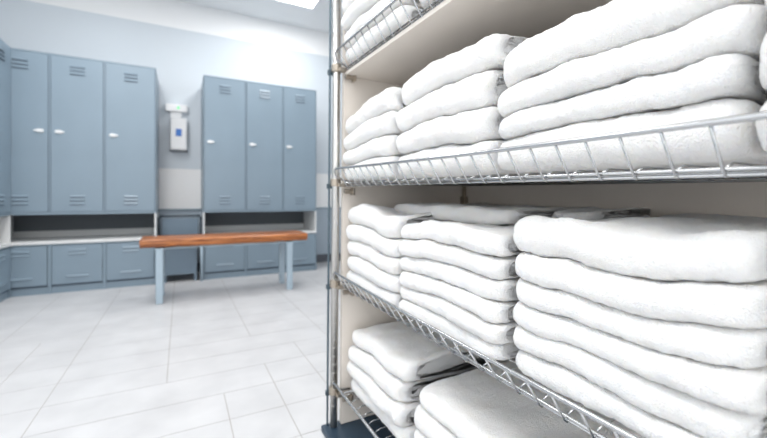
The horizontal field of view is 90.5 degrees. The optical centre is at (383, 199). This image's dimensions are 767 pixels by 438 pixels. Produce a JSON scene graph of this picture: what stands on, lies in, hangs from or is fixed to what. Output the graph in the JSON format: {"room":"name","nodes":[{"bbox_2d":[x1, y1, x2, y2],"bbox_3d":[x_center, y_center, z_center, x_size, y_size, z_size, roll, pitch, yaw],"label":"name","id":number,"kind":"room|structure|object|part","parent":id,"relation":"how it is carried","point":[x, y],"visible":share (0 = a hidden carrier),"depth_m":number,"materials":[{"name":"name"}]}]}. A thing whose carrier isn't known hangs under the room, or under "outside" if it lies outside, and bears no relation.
{"room":"changing room","nodes":[
{"label":"changing room","id":0,"kind":"room"},
{"bbox_2d":[0,261,340,437],"bbox_3d":[-0.208,0.830,1.305,4.540,0.060,7.100,0,0,-28],"label":"floor","id":1,"kind":"structure","parent":0,"point":[244,356],"depth_m":1.88,"materials":[{"name":"tile"}]},
{"bbox_2d":[0,246,10,301],"bbox_3d":[-3.178,0.588,2.825,0.513,0.425,0.395,0,0,-28],"label":"locker","id":2,"kind":"object","parent":1,"relation":"on","point":[5,253],"visible":0.91,"depth_m":3.01,"materials":[{"name":"blue metal"}]},
{"bbox_2d":[0,215,11,248],"bbox_3d":[-3.178,0.250,2.825,0.512,0.250,0.395,0,0,-28],"label":"ledge","id":3,"kind":"object","parent":2,"relation":"on","point":[5,221],"visible":1,"depth_m":3.09,"materials":[{"name":"grey"}]},
{"bbox_2d":[0,38,10,215],"bbox_3d":[-3.174,-0.562,2.827,0.520,1.375,0.395,0,0,-28],"label":"locker","id":4,"kind":"object","parent":3,"relation":"on","point":[5,50],"visible":1,"depth_m":3.01,"materials":[{"name":"blue metal"}]},
{"bbox_2d":[11,244,49,296],"bbox_3d":[-3.123,0.588,3.360,0.378,0.425,0.513,0,0,-28],"label":"locker","id":5,"kind":"object","parent":1,"relation":"on","point":[30,264],"visible":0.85,"depth_m":3.18,"materials":[{"name":"metal"}]},
{"bbox_2d":[11,212,158,245],"bbox_3d":[-2.780,0.250,3.543,1.156,0.250,0.512,0,0,-28],"label":"open shelf","id":6,"kind":"object","parent":5,"relation":"on","point":[65,228],"visible":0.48,"depth_m":3.65,"materials":[{"name":"grey"}]},
{"bbox_2d":[11,48,49,214],"bbox_3d":[-3.121,-0.562,3.356,0.378,1.375,0.520,0,0,-28],"label":"locker","id":7,"kind":"object","parent":6,"relation":"on","point":[30,70],"visible":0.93,"depth_m":3.17,"materials":[{"name":"metal"}]},
{"bbox_2d":[50,53,104,214],"bbox_3d":[-2.786,-0.562,3.535,0.381,1.375,0.520,0,0,-28],"label":"locker","id":8,"kind":"object","parent":6,"relation":"on","point":[77,84],"visible":0.96,"depth_m":3.32,"materials":[{"name":"metal"}]},
{"bbox_2d":[105,61,158,213],"bbox_3d":[-2.443,-0.562,3.718,0.397,1.375,0.520,0,0,-28],"label":"locker","id":9,"kind":"object","parent":6,"relation":"on","point":[131,91],"visible":1,"depth_m":3.50,"materials":[{"name":"metal"}]},
{"bbox_2d":[50,242,104,293],"bbox_3d":[-2.788,0.588,3.538,0.381,0.425,0.513,0,0,-28],"label":"locker","id":10,"kind":"object","parent":1,"relation":"on","point":[74,267],"visible":0.94,"depth_m":3.32,"materials":[{"name":"metal"}]},
{"bbox_2d":[105,240,155,288],"bbox_3d":[-2.445,0.588,3.721,0.397,0.425,0.513,0,0,-28],"label":"locker","id":11,"kind":"object","parent":1,"relation":"on","point":[127,264],"visible":0.84,"depth_m":3.50,"materials":[{"name":"metal"}]},
{"bbox_2d":[157,215,202,282],"bbox_3d":[-2.049,0.477,3.833,0.418,0.649,0.413,0,0,-28],"label":"laundry hamper","id":12,"kind":"object","parent":1,"relation":"on","point":[183,260],"visible":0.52,"depth_m":3.78,"materials":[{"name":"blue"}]},
{"bbox_3d":[-2.116,0.477,3.960,0.418,0.649,0.127,0,0,-28],"label":"frame","id":13,"kind":"part","parent":12,"relation":"part of","materials":[{"name":"grey"}]},
{"bbox_3d":[-2.094,0.274,3.918,0.330,0.172,0.020,0,0,-28],"label":"backrest","id":14,"kind":"part","parent":12,"relation":"part of","materials":[{"name":"blue"}]},
{"bbox_3d":[-1.799,0.600,3.758,0.024,0.401,0.038,0,0,-28],"label":"leg","id":15,"kind":"part","parent":12,"relation":"part of","materials":[{"name":"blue metal"}]},
{"bbox_2d":[139,230,307,303],"bbox_3d":[-1.339,0.550,3.300,1.290,0.500,0.356,0,0,-28],"label":"bench","id":16,"kind":"object","parent":1,"relation":"on","point":[160,243],"visible":1,"depth_m":3.18,"materials":[{"name":"orange wood"}]},
{"bbox_3d":[-1.729,0.593,2.931,0.048,0.414,0.040,0,0,-28],"label":"leg","id":17,"kind":"part","parent":16,"relation":"part of","materials":[{"name":"blue metal"}]},
{"bbox_3d":[-1.865,0.593,3.187,0.048,0.414,0.040,0,0,-28],"label":"leg","id":18,"kind":"part","parent":16,"relation":"part of","materials":[{"name":"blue metal"}]},
{"bbox_3d":[-1.354,0.379,3.295,1.064,0.014,0.330,0,0,-28],"label":"under frame","id":19,"kind":"part","parent":16,"relation":"part of","materials":[{"name":"blue metal"}]},
{"bbox_3d":[-0.979,0.593,3.659,0.048,0.414,0.040,0,0,-28],"label":"leg","id":20,"kind":"part","parent":16,"relation":"part of","materials":[{"name":"blue metal"}]},
{"bbox_3d":[-0.843,0.593,3.404,0.048,0.414,0.040,0,0,-28],"label":"leg","id":21,"kind":"part","parent":16,"relation":"part of","materials":[{"name":"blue metal"}]},
{"bbox_2d":[203,243,245,279],"bbox_3d":[-1.733,0.588,4.100,0.403,0.425,0.513,0,0,-28],"label":"locker","id":22,"kind":"object","parent":1,"relation":"on","point":[219,262],"visible":0.56,"depth_m":3.88,"materials":[{"name":"blue metal"}]},
{"bbox_2d":[201,211,316,233],"bbox_3d":[-1.397,0.250,4.280,1.167,0.250,0.512,0,0,-28],"label":"ledge","id":23,"kind":"object","parent":22,"relation":"on","point":[303,221],"visible":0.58,"depth_m":4.43,"materials":[{"name":"grey"}]},
{"bbox_2d":[201,75,245,212],"bbox_3d":[-1.732,-0.562,4.097,0.403,1.375,0.520,0,0,-28],"label":"locker","id":24,"kind":"object","parent":23,"relation":"on","point":[223,100],"visible":0.98,"depth_m":3.88,"materials":[{"name":"metal"}]},
{"bbox_2d":[246,81,282,211],"bbox_3d":[-1.384,-0.562,4.282,0.386,1.375,0.520,0,0,-28],"label":"locker","id":25,"kind":"object","parent":23,"relation":"on","point":[264,102],"visible":0.94,"depth_m":4.07,"materials":[{"name":"blue metal"}]},
{"bbox_2d":[283,86,315,210],"bbox_3d":[-1.046,-0.562,4.462,0.378,1.375,0.520,0,0,-28],"label":"locker","id":26,"kind":"object","parent":23,"relation":"on","point":[299,104],"visible":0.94,"depth_m":4.24,"materials":[{"name":"metal"}]},
{"bbox_2d":[246,241,278,275],"bbox_3d":[-1.385,0.588,4.285,0.386,0.425,0.513,0,0,-28],"label":"locker","id":27,"kind":"object","parent":1,"relation":"on","point":[261,259],"visible":0.48,"depth_m":4.06,"materials":[{"name":"blue metal"}]},
{"bbox_3d":[-1.275,0.588,4.080,0.386,0.425,0.020,0,0,-28],"label":"door frame","id":28,"kind":"part","parent":27,"relation":"part of","materials":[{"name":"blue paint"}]},
{"bbox_2d":[285,233,315,272],"bbox_3d":[-1.048,0.588,4.465,0.378,0.425,0.513,0,0,-28],"label":"locker","id":29,"kind":"object","parent":1,"relation":"on","point":[304,251],"visible":0.56,"depth_m":4.28,"materials":[{"name":"blue metal"}]},
{"bbox_3d":[-0.938,0.588,4.259,0.378,0.425,0.020,0,0,-28],"label":"door frame","id":30,"kind":"part","parent":29,"relation":"part of","materials":[{"name":"blue paint"}]},
{"bbox_2d":[321,0,766,437],"bbox_3d":[0.434,-0.087,0.718,0.618,1.824,1.617,0,1,-28],"label":"towel rack","id":31,"kind":"object","parent":1,"relation":"on","point":[448,27],"visible":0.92,"depth_m":0.95,"materials":[{"name":"silver metal"}]},
{"bbox_3d":[-0.174,-0.116,1.253,0.024,1.731,0.010,0,1,-28],"label":"rod","id":32,"kind":"part","parent":31,"relation":"part of","materials":[{"name":"silver metal"}]},
{"bbox_3d":[-0.156,-0.115,1.246,0.026,1.731,0.026,0,1,-28],"label":"post","id":33,"kind":"part","parent":31,"relation":"part of","materials":[{"name":"silver metal"}]},
{"bbox_3d":[0.202,0.624,0.607,0.066,0.049,1.464,0,1,-28],"label":"rail","id":34,"kind":"part","parent":31,"relation":"part of","materials":[{"name":"silver metal"}]},
{"bbox_3d":[0.213,-0.435,0.586,0.066,0.049,1.464,0,1,-28],"label":"rail","id":35,"kind":"part","parent":31,"relation":"part of","materials":[{"name":"silver metal"}]},
{"bbox_2d":[341,390,393,437],"bbox_3d":[0.414,0.632,0.712,0.534,0.056,1.453,0,1,-28],"label":"wire shelf","id":36,"kind":"object","parent":31,"relation":"attached to","point":[347,398],"depth_m":1.09,"materials":[{"name":"silver metal"}]},
{"bbox_2d":[346,270,402,305],"bbox_3d":[0.115,0.250,1.196,0.389,0.054,0.329,0,0,-28],"label":"folded towel","id":37,"kind":"object","parent":31,"relation":"on","point":[394,298],"visible":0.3,"depth_m":1.06,"materials":[{"name":"white fabric"}]},
{"bbox_2d":[347,256,401,292],"bbox_3d":[0.116,0.208,1.188,0.391,0.064,0.334,0,0,-28],"label":"folded towel","id":38,"kind":"object","parent":37,"relation":"on","point":[391,282],"visible":0.33,"depth_m":1.05,"materials":[{"name":"white fabric"}]},
{"bbox_2d":[347,240,404,274],"bbox_3d":[0.120,0.158,1.189,0.391,0.074,0.332,0,0,-28],"label":"folded towel","id":39,"kind":"object","parent":38,"relation":"on","point":[391,265],"visible":0.34,"depth_m":1.05,"materials":[{"name":"white fabric"}]},
{"bbox_2d":[346,224,405,256],"bbox_3d":[0.116,0.113,1.189,0.390,0.076,0.336,0,0,-28],"label":"folded towel","id":40,"kind":"object","parent":39,"relation":"on","point":[389,247],"visible":0.38,"depth_m":1.05,"materials":[{"name":"white fabric"}]},
{"bbox_2d":[348,204,465,238],"bbox_3d":[0.119,0.059,1.194,0.391,0.104,0.332,0,1,-28],"label":"folded towel","id":41,"kind":"object","parent":40,"relation":"on","point":[388,222],"visible":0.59,"depth_m":1.04,"materials":[{"name":"white fabric"}]},
{"bbox_2d":[345,156,414,180],"bbox_3d":[0.101,-0.089,1.195,0.392,0.067,0.308,0,0,-28],"label":"folded towel","id":42,"kind":"object","parent":31,"relation":"on","point":[394,167],"visible":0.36,"depth_m":1.03,"materials":[{"name":"white fabric"}]},
{"bbox_2d":[343,135,406,164],"bbox_3d":[0.102,-0.143,1.193,0.390,0.073,0.306,0,1,-28],"label":"folded towel","id":43,"kind":"object","parent":42,"relation":"on","point":[386,145],"visible":0.38,"depth_m":1.03,"materials":[{"name":"white fabric"}]},
{"bbox_2d":[344,111,403,150],"bbox_3d":[0.103,-0.198,1.194,0.391,0.092,0.318,0,1,-28],"label":"folded towel","id":44,"kind":"object","parent":43,"relation":"on","point":[385,124],"visible":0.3,"depth_m":1.04,"materials":[{"name":"white fabric"}]},
{"bbox_2d":[345,87,405,133],"bbox_3d":[0.108,-0.256,1.193,0.394,0.112,0.309,0,1,-28],"label":"folded towel","id":45,"kind":"object","parent":44,"relation":"on","point":[390,99],"visible":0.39,"depth_m":1.02,"materials":[{"name":"white fabric"}]},
{"bbox_2d":[351,379,416,437],"bbox_3d":[0.135,0.601,1.191,0.390,0.064,0.363,0,0,-28],"label":"folded towel","id":46,"kind":"object","parent":31,"relation":"on","point":[398,432],"visible":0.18,"depth_m":1.04,"materials":[{"name":"white fabric"}]},
{"bbox_2d":[347,360,420,426],"bbox_3d":[0.120,0.547,1.193,0.393,0.072,0.359,0,1,-28],"label":"folded towel","id":47,"kind":"object","parent":46,"relation":"on","point":[401,414],"visible":0.26,"depth_m":1.02,"materials":[{"name":"white fabric"}]},
{"bbox_2d":[348,345,508,401],"bbox_3d":[0.125,0.492,1.195,0.391,0.075,0.347,0,1,-28],"label":"folded towel","id":48,"kind":"object","parent":47,"relation":"on","point":[400,390],"visible":0.31,"depth_m":1.02,"materials":[{"name":"white fabric"}]},
{"bbox_2d":[352,318,503,381],"bbox_3d":[0.139,0.438,1.188,0.390,0.085,0.358,0,1,-28],"label":"folded towel","id":49,"kind":"object","parent":48,"relation":"on","point":[407,354],"visible":0.67,"depth_m":1.05,"materials":[{"name":"white fabric"}]},
{"bbox_2d":[345,5,424,63],"bbox_3d":[0.123,-0.459,1.159,0.389,0.066,0.363,0,0,-28],"label":"folded towel","id":50,"kind":"object","parent":31,"relation":"on","point":[412,11],"visible":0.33,"depth_m":0.99,"materials":[{"name":"white fabric"}]},
{"bbox_2d":[344,0,423,48],"bbox_3d":[0.118,-0.512,1.156,0.389,0.072,0.367,0,0,-28],"label":"folded towel","id":51,"kind":"object","parent":50,"relation":"on","point":[364,18],"visible":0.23,"depth_m":1.03,"materials":[{"name":"white fabric"}]},
{"bbox_2d":[341,0,379,31],"bbox_3d":[0.112,-0.564,1.150,0.392,0.079,0.358,0,0,-28],"label":"folded towel","id":52,"kind":"object","parent":51,"relation":"on","point":[359,7],"visible":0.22,"depth_m":1.12,"materials":[{"name":"white fabric"}]},
{"bbox_2d":[342,0,354,12],"bbox_3d":[0.111,-0.615,1.149,0.393,0.081,0.370,0,0,-28],"label":"folded towel","id":53,"kind":"object","parent":52,"relation":"on","point":[346,3],"visible":0.08,"depth_m":1.18,"materials":[{"name":"white fabric"}]},
{"bbox_2d":[338,0,444,69],"bbox_3d":[0.426,-0.426,0.691,0.534,0.056,1.453,0,1,-28],"label":"wire shelf","id":54,"kind":"object","parent":31,"relation":"attached to","point":[421,42],"depth_m":0.99,"materials":[{"name":"silver metal"}]},
{"bbox_3d":[0.096,-0.116,1.384,0.528,1.730,0.018,0,1,-28],"label":"panel","id":55,"kind":"part","parent":31,"relation":"part of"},
{"bbox_2d":[419,0,440,10],"bbox_3d":[0.310,-0.450,0.797,0.393,0.067,0.337,0,0,-28],"label":"folded towel","id":56,"kind":"object","parent":31,"relation":"on","point":[424,3],"visible":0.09,"depth_m":0.83,"materials":[{"name":"white fabric"}]},
{"bbox_2d":[398,299,519,360],"bbox_3d":[0.278,0.263,0.892,0.387,0.044,0.342,0,0,-28],"label":"folded towel","id":57,"kind":"object","parent":31,"relation":"on","point":[507,351],"visible":0.23,"depth_m":0.74,"materials":[{"name":"white fabric"}]},
{"bbox_2d":[400,286,518,344],"bbox_3d":[0.276,0.228,0.889,0.390,0.051,0.353,0,0,-28],"label":"folded towel","id":58,"kind":"object","parent":57,"relation":"on","point":[501,333],"visible":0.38,"depth_m":0.72,"materials":[{"name":"white fabric"}]},
{"bbox_2d":[399,271,519,323],"bbox_3d":[0.276,0.194,0.889,0.386,0.051,0.344,0,1,-28],"label":"folded towel","id":59,"kind":"object","parent":58,"relation":"on","point":[490,310],"visible":0.35,"depth_m":0.72,"materials":[{"name":"white fabric"}]},
{"bbox_2d":[400,256,520,300],"bbox_3d":[0.279,0.159,0.890,0.387,0.056,0.351,0,0,-28],"label":"folded towel","id":60,"kind":"object","parent":59,"relation":"on","point":[480,285],"visible":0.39,"depth_m":0.73,"materials":[{"name":"white fabric"}]},
{"bbox_2d":[399,239,519,279],"bbox_3d":[0.278,0.118,0.887,0.388,0.062,0.346,0,1,-28],"label":"folded towel","id":61,"kind":"object","parent":60,"relation":"on","point":[493,267],"visible":0.49,"depth_m":0.73,"materials":[{"name":"white fabric"}]},
{"bbox_2d":[401,220,524,256],"bbox_3d":[0.279,0.077,0.886,0.389,0.067,0.346,0,1,-28],"label":"folded towel","id":62,"kind":"object","parent":61,"relation":"on","point":[490,239],"visible":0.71,"depth_m":0.73,"materials":[{"name":"white fabric"}]},
{"bbox_2d":[394,202,591,224],"bbox_3d":[0.266,0.032,1.058,0.296,0.051,0.502,0,0,-28],"label":"towel","id":63,"kind":"object","parent":62,"relation":"on","point":[481,212],"visible":0.83,"depth_m":0.88,"materials":[{"name":"white fabric"}]},
{"bbox_2d":[398,140,546,177],"bbox_3d":[0.270,-0.088,0.911,0.394,0.082,0.350,0,0,-28],"label":"folded towel","id":64,"kind":"object","parent":31,"relation":"on","point":[483,162],"visible":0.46,"depth_m":0.76,"materials":[{"name":"white fabric"}]},
{"bbox_2d":[396,106,506,153],"bbox_3d":[0.266,-0.146,0.912,0.396,0.077,0.347,0,0,-28],"label":"folded towel","id":65,"kind":"object","parent":64,"relation":"on","point":[480,125],"visible":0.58,"depth_m":0.74,"materials":[{"name":"white fabric"}]},
{"bbox_2d":[396,70,507,131],"bbox_3d":[0.272,-0.211,0.915,0.392,0.095,0.328,0,1,-28],"label":"folded towel","id":66,"kind":"object","parent":65,"relation":"on","point":[477,91],"visible":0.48,"depth_m":0.75,"materials":[{"name":"white fabric"}]},
{"bbox_2d":[402,34,526,105],"bbox_3d":[0.281,-0.279,0.910,0.388,0.099,0.343,0,1,-28],"label":"folded towel","id":67,"kind":"object","parent":66,"relation":"on","point":[491,52],"visible":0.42,"depth_m":0.75,"materials":[{"name":"white fabric"}]},
{"bbox_2d":[337,275,618,437],"bbox_3d":[0.418,0.278,0.705,0.534,0.056,1.453,0,1,-28],"label":"wire shelf","id":68,"kind":"object","parent":31,"relation":"attached to","point":[582,411],"depth_m":0.62,"materials":[{"name":"silver metal"}]},
{"bbox_3d":[0.205,0.269,0.600,0.066,0.049,1.464,0,1,-28],"label":"rail","id":69,"kind":"part","parent":31,"relation":"part of","materials":[{"name":"silver metal"}]},
{"bbox_3d":[0.209,-0.063,0.594,0.066,0.049,1.464,0,1,-28],"label":"rail","id":70,"kind":"part","parent":31,"relation":"part of","materials":[{"name":"silver metal"}]},
{"bbox_2d":[337,126,766,186],"bbox_3d":[0.422,-0.054,0.698,0.534,0.056,1.453,0,1,-28],"label":"wire shelf","id":71,"kind":"object","parent":31,"relation":"attached to","point":[752,172],"depth_m":0.57,"materials":[{"name":"silver metal"}]},
{"bbox_2d":[516,350,704,437],"bbox_3d":[0.452,0.269,0.595,0.389,0.046,0.316,0,0,-28],"label":"folded towel","id":72,"kind":"object","parent":31,"relation":"on","point":[562,380],"visible":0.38,"depth_m":0.51,"materials":[{"name":"white fabric"}]},
{"bbox_2d":[513,325,766,437],"bbox_3d":[0.449,0.234,0.596,0.388,0.051,0.316,0,0,-28],"label":"folded towel","id":73,"kind":"object","parent":72,"relation":"on","point":[705,419],"visible":0.32,"depth_m":0.45,"materials":[{"name":"white fabric"}]},
{"bbox_2d":[513,301,766,414],"bbox_3d":[0.450,0.194,0.592,0.389,0.055,0.318,0,0,-28],"label":"folded towel","id":74,"kind":"object","parent":73,"relation":"on","point":[733,388],"visible":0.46,"depth_m":0.43,"materials":[{"name":"white fabric"}]},
{"bbox_2d":[516,278,766,368],"bbox_3d":[0.451,0.155,0.596,0.388,0.058,0.318,0,1,-28],"label":"folded towel","id":75,"kind":"object","parent":74,"relation":"on","point":[705,343],"visible":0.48,"depth_m":0.44,"materials":[{"name":"white fabric"}]},
{"bbox_2d":[515,252,766,328],"bbox_3d":[0.451,0.115,0.591,0.388,0.068,0.320,0,1,-28],"label":"folded towel","id":76,"kind":"object","parent":75,"relation":"on","point":[743,305],"visible":0.51,"depth_m":0.44,"materials":[{"name":"white fabric"}]},
{"bbox_2d":[513,213,766,282],"bbox_3d":[0.452,0.065,0.594,0.392,0.081,0.324,0,1,-28],"label":"folded towel","id":77,"kind":"object","parent":76,"relation":"on","point":[685,246],"visible":1,"depth_m":0.47,"materials":[{"name":"white fabric"}]},
{"bbox_3d":[0.672,-0.099,0.845,0.018,1.730,1.474,0,1,-28],"label":"panel","id":78,"kind":"part","parent":31,"relation":"part of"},
{"bbox_2d":[498,98,766,173],"bbox_3d":[0.436,-0.075,0.600,0.391,0.072,0.343,0,0,-28],"label":"folded towel","id":79,"kind":"object","parent":31,"relation":"on","point":[737,142],"visible":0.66,"depth_m":0.44,"materials":[{"name":"white fabric"}]},
{"bbox_2d":[499,53,766,139],"bbox_3d":[0.434,-0.124,0.598,0.388,0.058,0.336,0,0,-28],"label":"folded towel","id":80,"kind":"object","parent":79,"relation":"on","point":[735,75],"visible":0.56,"depth_m":0.43,"materials":[{"name":"white fabric"}]},
{"bbox_2d":[497,4,766,117],"bbox_3d":[0.436,-0.167,0.595,0.391,0.066,0.349,0,0,-28],"label":"folded towel","id":81,"kind":"object","parent":80,"relation":"on","point":[739,28],"visible":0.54,"depth_m":0.44,"materials":[{"name":"white fabric"}]},
{"bbox_2d":[503,0,765,87],"bbox_3d":[0.439,-0.225,0.596,0.393,0.085,0.340,0,0,-28],"label":"folded towel","id":82,"kind":"object","parent":81,"relation":"on","point":[617,23],"visible":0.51,"depth_m":0.49,"materials":[{"name":"white fabric"}]},
{"bbox_2d":[756,101,766,151],"bbox_3d":[0.562,-0.068,0.287,0.394,0.074,0.320,0,0,-28],"label":"folded towel","id":83,"kind":"object","parent":31,"relation":"on","point":[761,125],"visible":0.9,"depth_m":0.34,"materials":[{"name":"white fabric"}]},
{"bbox_2d":[760,33,766,89],"bbox_3d":[0.561,-0.128,0.284,0.394,0.076,0.320,0,0,-28],"label":"folded towel","id":84,"kind":"object","parent":83,"relation":"on","point":[763,50],"visible":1,"depth_m":0.33,"materials":[{"name":"white fabric"}]},
{"label":"folded towel","id":85,"kind":"object","parent":31,"relation":"on","visible":0},
{"bbox_2d":[414,428,427,437],"bbox_3d":[0.311,0.562,0.828,0.389,0.068,0.357,0,0,-28],"label":"folded towel","id":86,"kind":"object","parent":85,"relation":"on","point":[418,434],"visible":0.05,"depth_m":0.87,"materials":[{"name":"white fabric"}]},
{"bbox_2d":[414,404,457,437],"bbox_3d":[0.314,0.513,0.830,0.389,0.068,0.365,0,1,-28],"label":"folded towel","id":87,"kind":"object","parent":86,"relation":"on","point":[424,421],"visible":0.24,"depth_m":0.84,"materials":[{"name":"white fabric"}]},
{"bbox_2d":[419,360,643,437],"bbox_3d":[0.323,0.463,0.830,0.393,0.074,0.357,0,0,-28],"label":"folded towel","id":88,"kind":"object","parent":87,"relation":"on","point":[472,404],"visible":0.65,"depth_m":0.79,"materials":[{"name":"white fabric"}]},
{"bbox_2d":[0,0,342,262],"bbox_3d":[-1.859,-0.685,4.403,4.580,2.970,0.120,0,0,-28],"label":"wall","id":89,"kind":"structure","parent":0,"point":[185,42],"depth_m":4.16,"materials":[{"name":"white paint"}]},
{"bbox_2d":[165,103,187,117],"bbox_3d":[-2.235,-0.963,4.104,0.210,0.134,0.054,0,0,-28],"label":"wall sensor","id":90,"kind":"object","parent":89,"relation":"attached to","point":[175,110],"visible":1,"depth_m":4.09,"materials":[{"name":"white plastic"}]},
{"bbox_2d":[170,117,186,151],"bbox_3d":[-2.205,-0.701,4.092,0.168,0.357,0.104,0,0,-28],"label":"soap dispenser","id":91,"kind":"object","parent":89,"relation":"attached to","point":[178,126],"visible":1,"depth_m":4.05,"materials":[{"name":"white plastic"}]},
{"bbox_2d":[159,207,340,210],"bbox_3d":[-1.827,0.105,4.343,4.340,0.020,0.015,0,0,-28],"label":"trim","id":92,"kind":"structure","parent":89,"relation":"attached to","point":[316,207],"depth_m":4.15,"materials":[{"name":"blue paint"}]},
{"bbox_2d":[197,253,340,271],"bbox_3d":[-1.828,0.750,4.345,4.340,0.100,0.012,0,0,-28],"label":"baseboard","id":93,"kind":"structure","parent":89,"relation":"attached to","point":[320,257],"depth_m":4.89,"materials":[{"name":"grey"}]},
{"bbox_2d":[178,0,342,35],"bbox_3d":[-0.208,-2.220,1.305,4.580,0.100,7.140,0,0,-28],"label":"ceiling","id":94,"kind":"structure","parent":0,"point":[317,19],"depth_m":4.37,"materials":[{"name":"white paint"}]},
{"bbox_2d":[276,0,319,9],"bbox_3d":[-0.923,-2.160,3.859,0.640,0.020,0.640,0,0,-28],"label":"recessed light","id":95,"kind":"object","parent":94,"relation":"in","point":[311,4],"visible":1,"depth_m":4.15,"materials":[{"name":"white plastic"}]},
{"bbox_2d":[282,0,316,7],"bbox_3d":[-0.923,-2.160,3.859,0.600,0.008,0.600,0,0,-28],"label":"diffuser","id":96,"kind":"object","parent":95,"relation":"attached to","point":[302,3],"depth_m":4.15,"materials":[{"name":"white"}]},
{"bbox_2d":[552,207,650,219],"bbox_3d":[0.466,0.031,0.822,0.206,0.034,0.106,0,1,-28],"label":"towel","id":97,"kind":"object","parent":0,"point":[592,213],"visible":0.88,"depth_m":0.78,"materials":[{"name":"white fabric"}]}
]}

